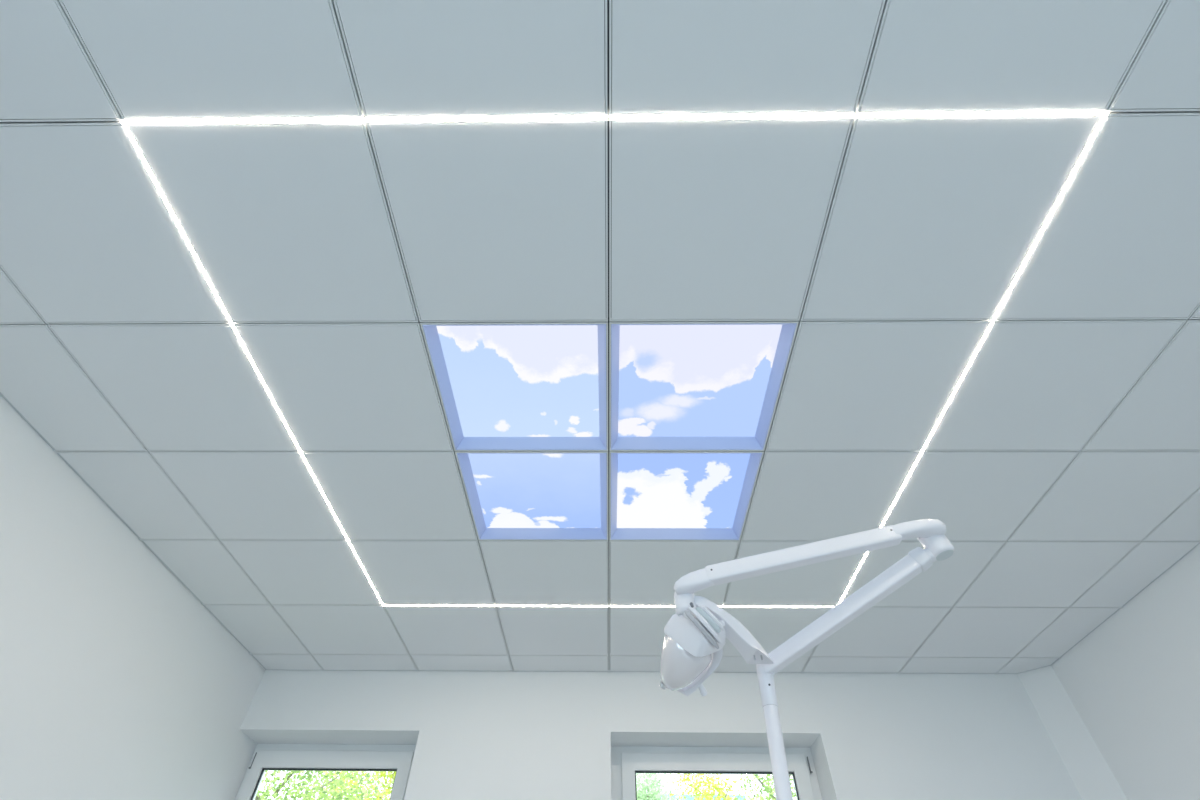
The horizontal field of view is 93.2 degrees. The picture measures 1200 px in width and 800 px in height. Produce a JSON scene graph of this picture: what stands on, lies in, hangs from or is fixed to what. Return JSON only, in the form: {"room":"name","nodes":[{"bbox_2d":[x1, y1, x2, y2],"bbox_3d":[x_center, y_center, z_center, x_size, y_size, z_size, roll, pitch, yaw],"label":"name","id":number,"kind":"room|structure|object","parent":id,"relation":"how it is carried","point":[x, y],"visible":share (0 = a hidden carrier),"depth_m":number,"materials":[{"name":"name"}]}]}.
{"room":"dental treatment room","nodes":[
{"label":"dental treatment room","id":0,"kind":"room"},
{"bbox_2d":[0,395,264,799],"bbox_3d":[-2.374,0.390,0.962,0.250,2.950,6.441,0,-48,1],"label":"wall","id":1,"kind":"structure","parent":0,"point":[117,682],"depth_m":2.50,"materials":[{"name":"white paint"}]},
{"bbox_2d":[0,392,265,669],"bbox_3d":[-2.231,-0.396,1.775,0.016,0.004,5.871,0,-48,1],"label":"trim","id":2,"kind":"structure","parent":1,"relation":"attached to","point":[1,394],"depth_m":2.59,"materials":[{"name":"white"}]},
{"bbox_2d":[0,0,1199,673],"bbox_3d":[0.290,-0.477,1.822,5.055,0.240,5.871,0,-48,1],"label":"ceiling","id":3,"kind":"structure","parent":0,"point":[1061,473],"depth_m":1.76,"materials":[{"name":"grey tile"}]},
{"bbox_2d":[121,123,383,604],"bbox_3d":[-1.214,0.206,2.307,0.017,0.015,2.493,0,-48,1],"label":"recessed light","id":4,"kind":"object","parent":3,"relation":"in","point":[126,128],"visible":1,"depth_m":1.88,"materials":[{"name":"white glowing light"}]},
{"bbox_2d":[123,123,231,322],"bbox_3d":[-1.225,-0.486,1.674,0.006,0.007,0.618,0,-48,1],"label":"diffuser","id":5,"kind":"object","parent":4,"relation":"attached to","point":[126,128],"depth_m":1.63,"materials":[{"name":"white plastic"}]},
{"bbox_2d":[231,324,300,450],"bbox_3d":[-1.218,-0.023,2.094,0.006,0.007,0.618,0,-48,1],"label":"diffuser","id":6,"kind":"object","parent":4,"relation":"attached to","point":[233,326],"depth_m":2.06,"materials":[{"name":"white plastic"}]},
{"bbox_2d":[300,451,347,539],"bbox_3d":[-1.211,0.440,2.514,0.006,0.007,0.618,0,-48,1],"label":"diffuser","id":7,"kind":"object","parent":4,"relation":"attached to","point":[302,455],"depth_m":2.48,"materials":[{"name":"white plastic"}]},
{"bbox_2d":[348,540,382,604],"bbox_3d":[-1.204,0.903,2.934,0.006,0.007,0.618,0,-48,1],"label":"diffuser","id":8,"kind":"object","parent":4,"relation":"attached to","point":[349,542],"depth_m":2.91,"materials":[{"name":"white plastic"}]},
{"bbox_2d":[422,324,606,449],"bbox_3d":[-0.280,-0.049,2.107,0.609,0.074,0.609,0,-48,1],"label":"light panel","id":9,"kind":"object","parent":3,"relation":"attached to","point":[502,386],"visible":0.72,"depth_m":2.10,"materials":[{"name":"blue plastic"}]},
{"bbox_2d":[457,453,606,539],"bbox_3d":[-0.273,0.414,2.527,0.609,0.074,0.609,0,-48,1],"label":"light panel","id":10,"kind":"object","parent":3,"relation":"attached to","point":[512,496],"visible":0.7,"depth_m":2.54,"materials":[{"name":"blue plastic"}]},
{"bbox_2d":[382,603,834,607],"bbox_3d":[0.049,1.130,3.128,2.506,0.015,0.018,0,-48,1],"label":"recessed light","id":11,"kind":"object","parent":3,"relation":"in","point":[607,603],"visible":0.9,"depth_m":3.12,"materials":[{"name":"white plastic"}]},
{"bbox_2d":[382,605,494,605],"bbox_3d":[-0.891,1.134,3.139,0.624,0.007,0.006,0,-48,1],"label":"diffuser","id":12,"kind":"object","parent":11,"relation":"attached to","point":[382,605],"depth_m":3.13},
{"bbox_2d":[496,605,607,606],"bbox_3d":[-0.263,1.133,3.130,0.618,0.007,0.006,0,-48,1],"label":"diffuser","id":13,"kind":"object","parent":11,"relation":"attached to","point":[496,605],"depth_m":3.13,"materials":[{"name":"white plastic"}]},
{"bbox_2d":[610,606,721,606],"bbox_3d":[0.362,1.131,3.121,0.618,0.007,0.006,0,-48,1],"label":"diffuser","id":14,"kind":"object","parent":11,"relation":"attached to","point":[610,606],"depth_m":3.12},
{"bbox_2d":[723,606,810,606],"bbox_3d":[0.990,1.130,3.111,0.624,0.007,0.006,0,-48,1],"label":"diffuser","id":15,"kind":"object","parent":11,"relation":"attached to","point":[723,606],"depth_m":3.11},
{"bbox_2d":[120,109,1108,125],"bbox_3d":[0.021,-0.723,1.449,2.506,0.015,0.018,0,-48,1],"label":"recessed light","id":16,"kind":"object","parent":3,"relation":"in","point":[1067,112],"visible":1,"depth_m":1.44,"materials":[{"name":"white glowing light-emitting plastic"}]},
{"bbox_2d":[121,118,363,122],"bbox_3d":[-0.919,-0.718,1.460,0.624,0.007,0.006,0,-48,1],"label":"diffuser","id":17,"kind":"object","parent":16,"relation":"attached to","point":[124,120],"depth_m":1.46,"materials":[{"name":"white plastic"}]},
{"bbox_2d":[365,116,606,120],"bbox_3d":[-0.291,-0.720,1.451,0.618,0.007,0.006,0,-48,1],"label":"diffuser","id":18,"kind":"object","parent":16,"relation":"attached to","point":[368,118],"depth_m":1.45,"materials":[{"name":"white plastic"}]},
{"bbox_2d":[610,114,854,118],"bbox_3d":[0.334,-0.721,1.442,0.618,0.007,0.006,0,-48,1],"label":"diffuser","id":19,"kind":"object","parent":16,"relation":"attached to","point":[612,116],"depth_m":1.44,"materials":[{"name":"white plastic"}]},
{"bbox_2d":[856,112,1107,116],"bbox_3d":[0.962,-0.722,1.433,0.624,0.007,0.006,0,-48,1],"label":"diffuser","id":20,"kind":"object","parent":16,"relation":"attached to","point":[858,114],"depth_m":1.43,"materials":[{"name":"white plastic"}]},
{"bbox_2d":[611,453,761,539],"bbox_3d":[0.352,0.413,2.517,0.609,0.074,0.609,0,-48,1],"label":"light panel","id":21,"kind":"object","parent":3,"relation":"attached to","point":[655,496],"visible":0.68,"depth_m":2.53,"materials":[{"name":"blue"}]},
{"bbox_2d":[611,323,796,449],"bbox_3d":[0.345,-0.050,2.098,0.609,0.074,0.609,0,-48,1],"label":"light panel","id":22,"kind":"object","parent":3,"relation":"attached to","point":[674,386],"visible":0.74,"depth_m":2.10,"materials":[{"name":"blue plastic"}]},
{"bbox_2d":[838,114,1108,603],"bbox_3d":[1.285,0.201,2.270,0.017,0.015,2.493,0,-48,1],"label":"recessed light","id":23,"kind":"object","parent":3,"relation":"in","point":[1102,119],"visible":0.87,"depth_m":1.81,"materials":[{"name":"white plastic"}]},
{"bbox_2d":[839,552,867,602],"bbox_3d":[1.296,0.898,2.897,0.006,0.007,0.618,0,-48,1],"label":"diffuser","id":24,"kind":"object","parent":23,"relation":"attached to","point":[866,553],"depth_m":2.90,"materials":[{"name":"white plastic"}]},
{"bbox_2d":[881,451,921,526],"bbox_3d":[1.289,0.435,2.477,0.006,0.007,0.618,0,-48,1],"label":"diffuser","id":25,"kind":"object","parent":23,"relation":"attached to","point":[919,455],"depth_m":2.42,"materials":[{"name":"white plastic"}]},
{"bbox_2d":[922,321,993,450],"bbox_3d":[1.282,-0.028,2.058,0.006,0.007,0.618,0,-48,1],"label":"diffuser","id":26,"kind":"object","parent":23,"relation":"attached to","point":[991,323],"depth_m":2.02,"materials":[{"name":"white plastic"}]},
{"bbox_2d":[993,115,1105,319],"bbox_3d":[1.275,-0.491,1.638,0.006,0.007,0.618,0,-48,1],"label":"diffuser","id":27,"kind":"object","parent":23,"relation":"attached to","point":[1102,119],"depth_m":1.60,"materials":[{"name":"white plastic"}]},
{"bbox_2d":[240,670,1081,799],"bbox_3d":[0.312,2.653,2.979,5.055,2.950,0.320,0,-48,1],"label":"wall","id":28,"kind":"structure","parent":0,"point":[476,735],"depth_m":3.49,"materials":[{"name":"white paint"}]},
{"bbox_2d":[235,744,415,799],"bbox_3d":[-1.659,2.674,3.158,1.108,1.348,0.088,0,-48,1],"label":"window","id":29,"kind":"structure","parent":28,"relation":"in","point":[272,757],"depth_m":3.56,"materials":[{"name":"white plastic"}]},
{"bbox_2d":[266,665,1049,673],"bbox_3d":[0.321,1.723,3.664,5.055,0.004,0.136,0,-48,1],"label":"trim","id":30,"kind":"structure","parent":28,"relation":"attached to","point":[1048,665],"depth_m":3.71,"materials":[{"name":"white metal"}]},
{"bbox_2d":[611,746,821,799],"bbox_3d":[0.695,2.670,3.123,1.267,1.348,0.088,0,-48,1],"label":"window","id":31,"kind":"structure","parent":28,"relation":"in","point":[626,761],"depth_m":3.52,"materials":[{"name":"white plastic"}]},
{"bbox_2d":[1017,665,1127,799],"bbox_3d":[2.762,2.481,2.792,0.151,2.950,0.130,0,-48,1],"label":"wall","id":32,"kind":"structure","parent":0,"point":[1083,760],"depth_m":3.34,"materials":[{"name":"white paint"}]},
{"bbox_2d":[1051,544,1199,799],"bbox_3d":[2.930,0.380,0.884,0.250,2.950,6.441,0,-48,1],"label":"wall","id":33,"kind":"structure","parent":0,"point":[1133,681],"depth_m":2.93,"materials":[{"name":"white paint"}]},
{"bbox_2d":[1051,543,1199,664],"bbox_3d":[2.807,-0.454,1.658,0.016,0.004,5.740,0,-48,1],"label":"trim","id":34,"kind":"structure","parent":33,"relation":"attached to","point":[1198,543],"depth_m":3.02,"materials":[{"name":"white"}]},
{"bbox_3d":[0.263,1.398,-0.231,5.655,0.120,6.491,0,-48,1],"label":"floor","id":35,"kind":"structure","parent":0,"visible":0},
{"bbox_2d":[660,519,954,799],"bbox_3d":[0.613,1.249,1.123,0.896,2.092,0.475,-6,-48,6],"label":"lamp","id":36,"kind":"object","parent":35,"relation":"on","point":[695,637],"visible":1,"depth_m":1.66,"materials":[{"name":"white paint"}]},
{"label":"outside","id":37,"kind":"structure","parent":0,"visible":0},
{"bbox_3d":[0.021,3.149,0.901,80.000,0.200,85.000,0,-48,1],"label":"ground","id":38,"kind":"structure","parent":37,"visible":0},
{"bbox_2d":[255,770,393,799],"bbox_3d":[-3.209,4.345,5.083,2.632,4.330,2.594,0,-48,1],"label":"tree","id":39,"kind":"object","parent":38,"relation":"on","point":[337,783],"visible":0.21,"depth_m":5.48,"materials":[{"name":"green plant"}]},
{"bbox_2d":[298,771,395,799],"bbox_3d":[-3.059,6.619,7.747,2.797,5.225,2.947,-12,-49,11],"label":"tree","id":40,"kind":"object","parent":38,"relation":"on","point":[388,791],"visible":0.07,"depth_m":8.37,"materials":[{"name":"green plant"}]},
{"bbox_2d":[636,773,686,799],"bbox_3d":[0.940,9.431,10.409,1.514,5.468,1.773,-31,-55,25],"label":"tree","id":41,"kind":"object","parent":38,"relation":"on","point":[654,791],"visible":0.7,"depth_m":11.60,"materials":[{"name":"green plant"}]},
{"bbox_2d":[660,794,745,799],"bbox_3d":[1.807,12.172,12.508,3.000,4.910,4.200,0,-48,1],"label":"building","id":42,"kind":"structure","parent":38,"relation":"on","point":[687,796],"depth_m":12.87,"materials":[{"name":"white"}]},
{"bbox_2d":[667,774,742,799],"bbox_3d":[1.756,7.537,8.101,1.709,4.609,1.800,-34,-57,27],"label":"tree","id":43,"kind":"object","parent":38,"relation":"on","point":[719,790],"visible":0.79,"depth_m":9.29,"materials":[{"name":"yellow plant"}]},
{"bbox_2d":[724,774,796,799],"bbox_3d":[2.024,5.004,5.510,1.268,4.178,1.394,28,-53,-23],"label":"tree","id":44,"kind":"object","parent":38,"relation":"on","point":[768,789],"visible":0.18,"depth_m":6.26,"materials":[{"name":"green plant"}]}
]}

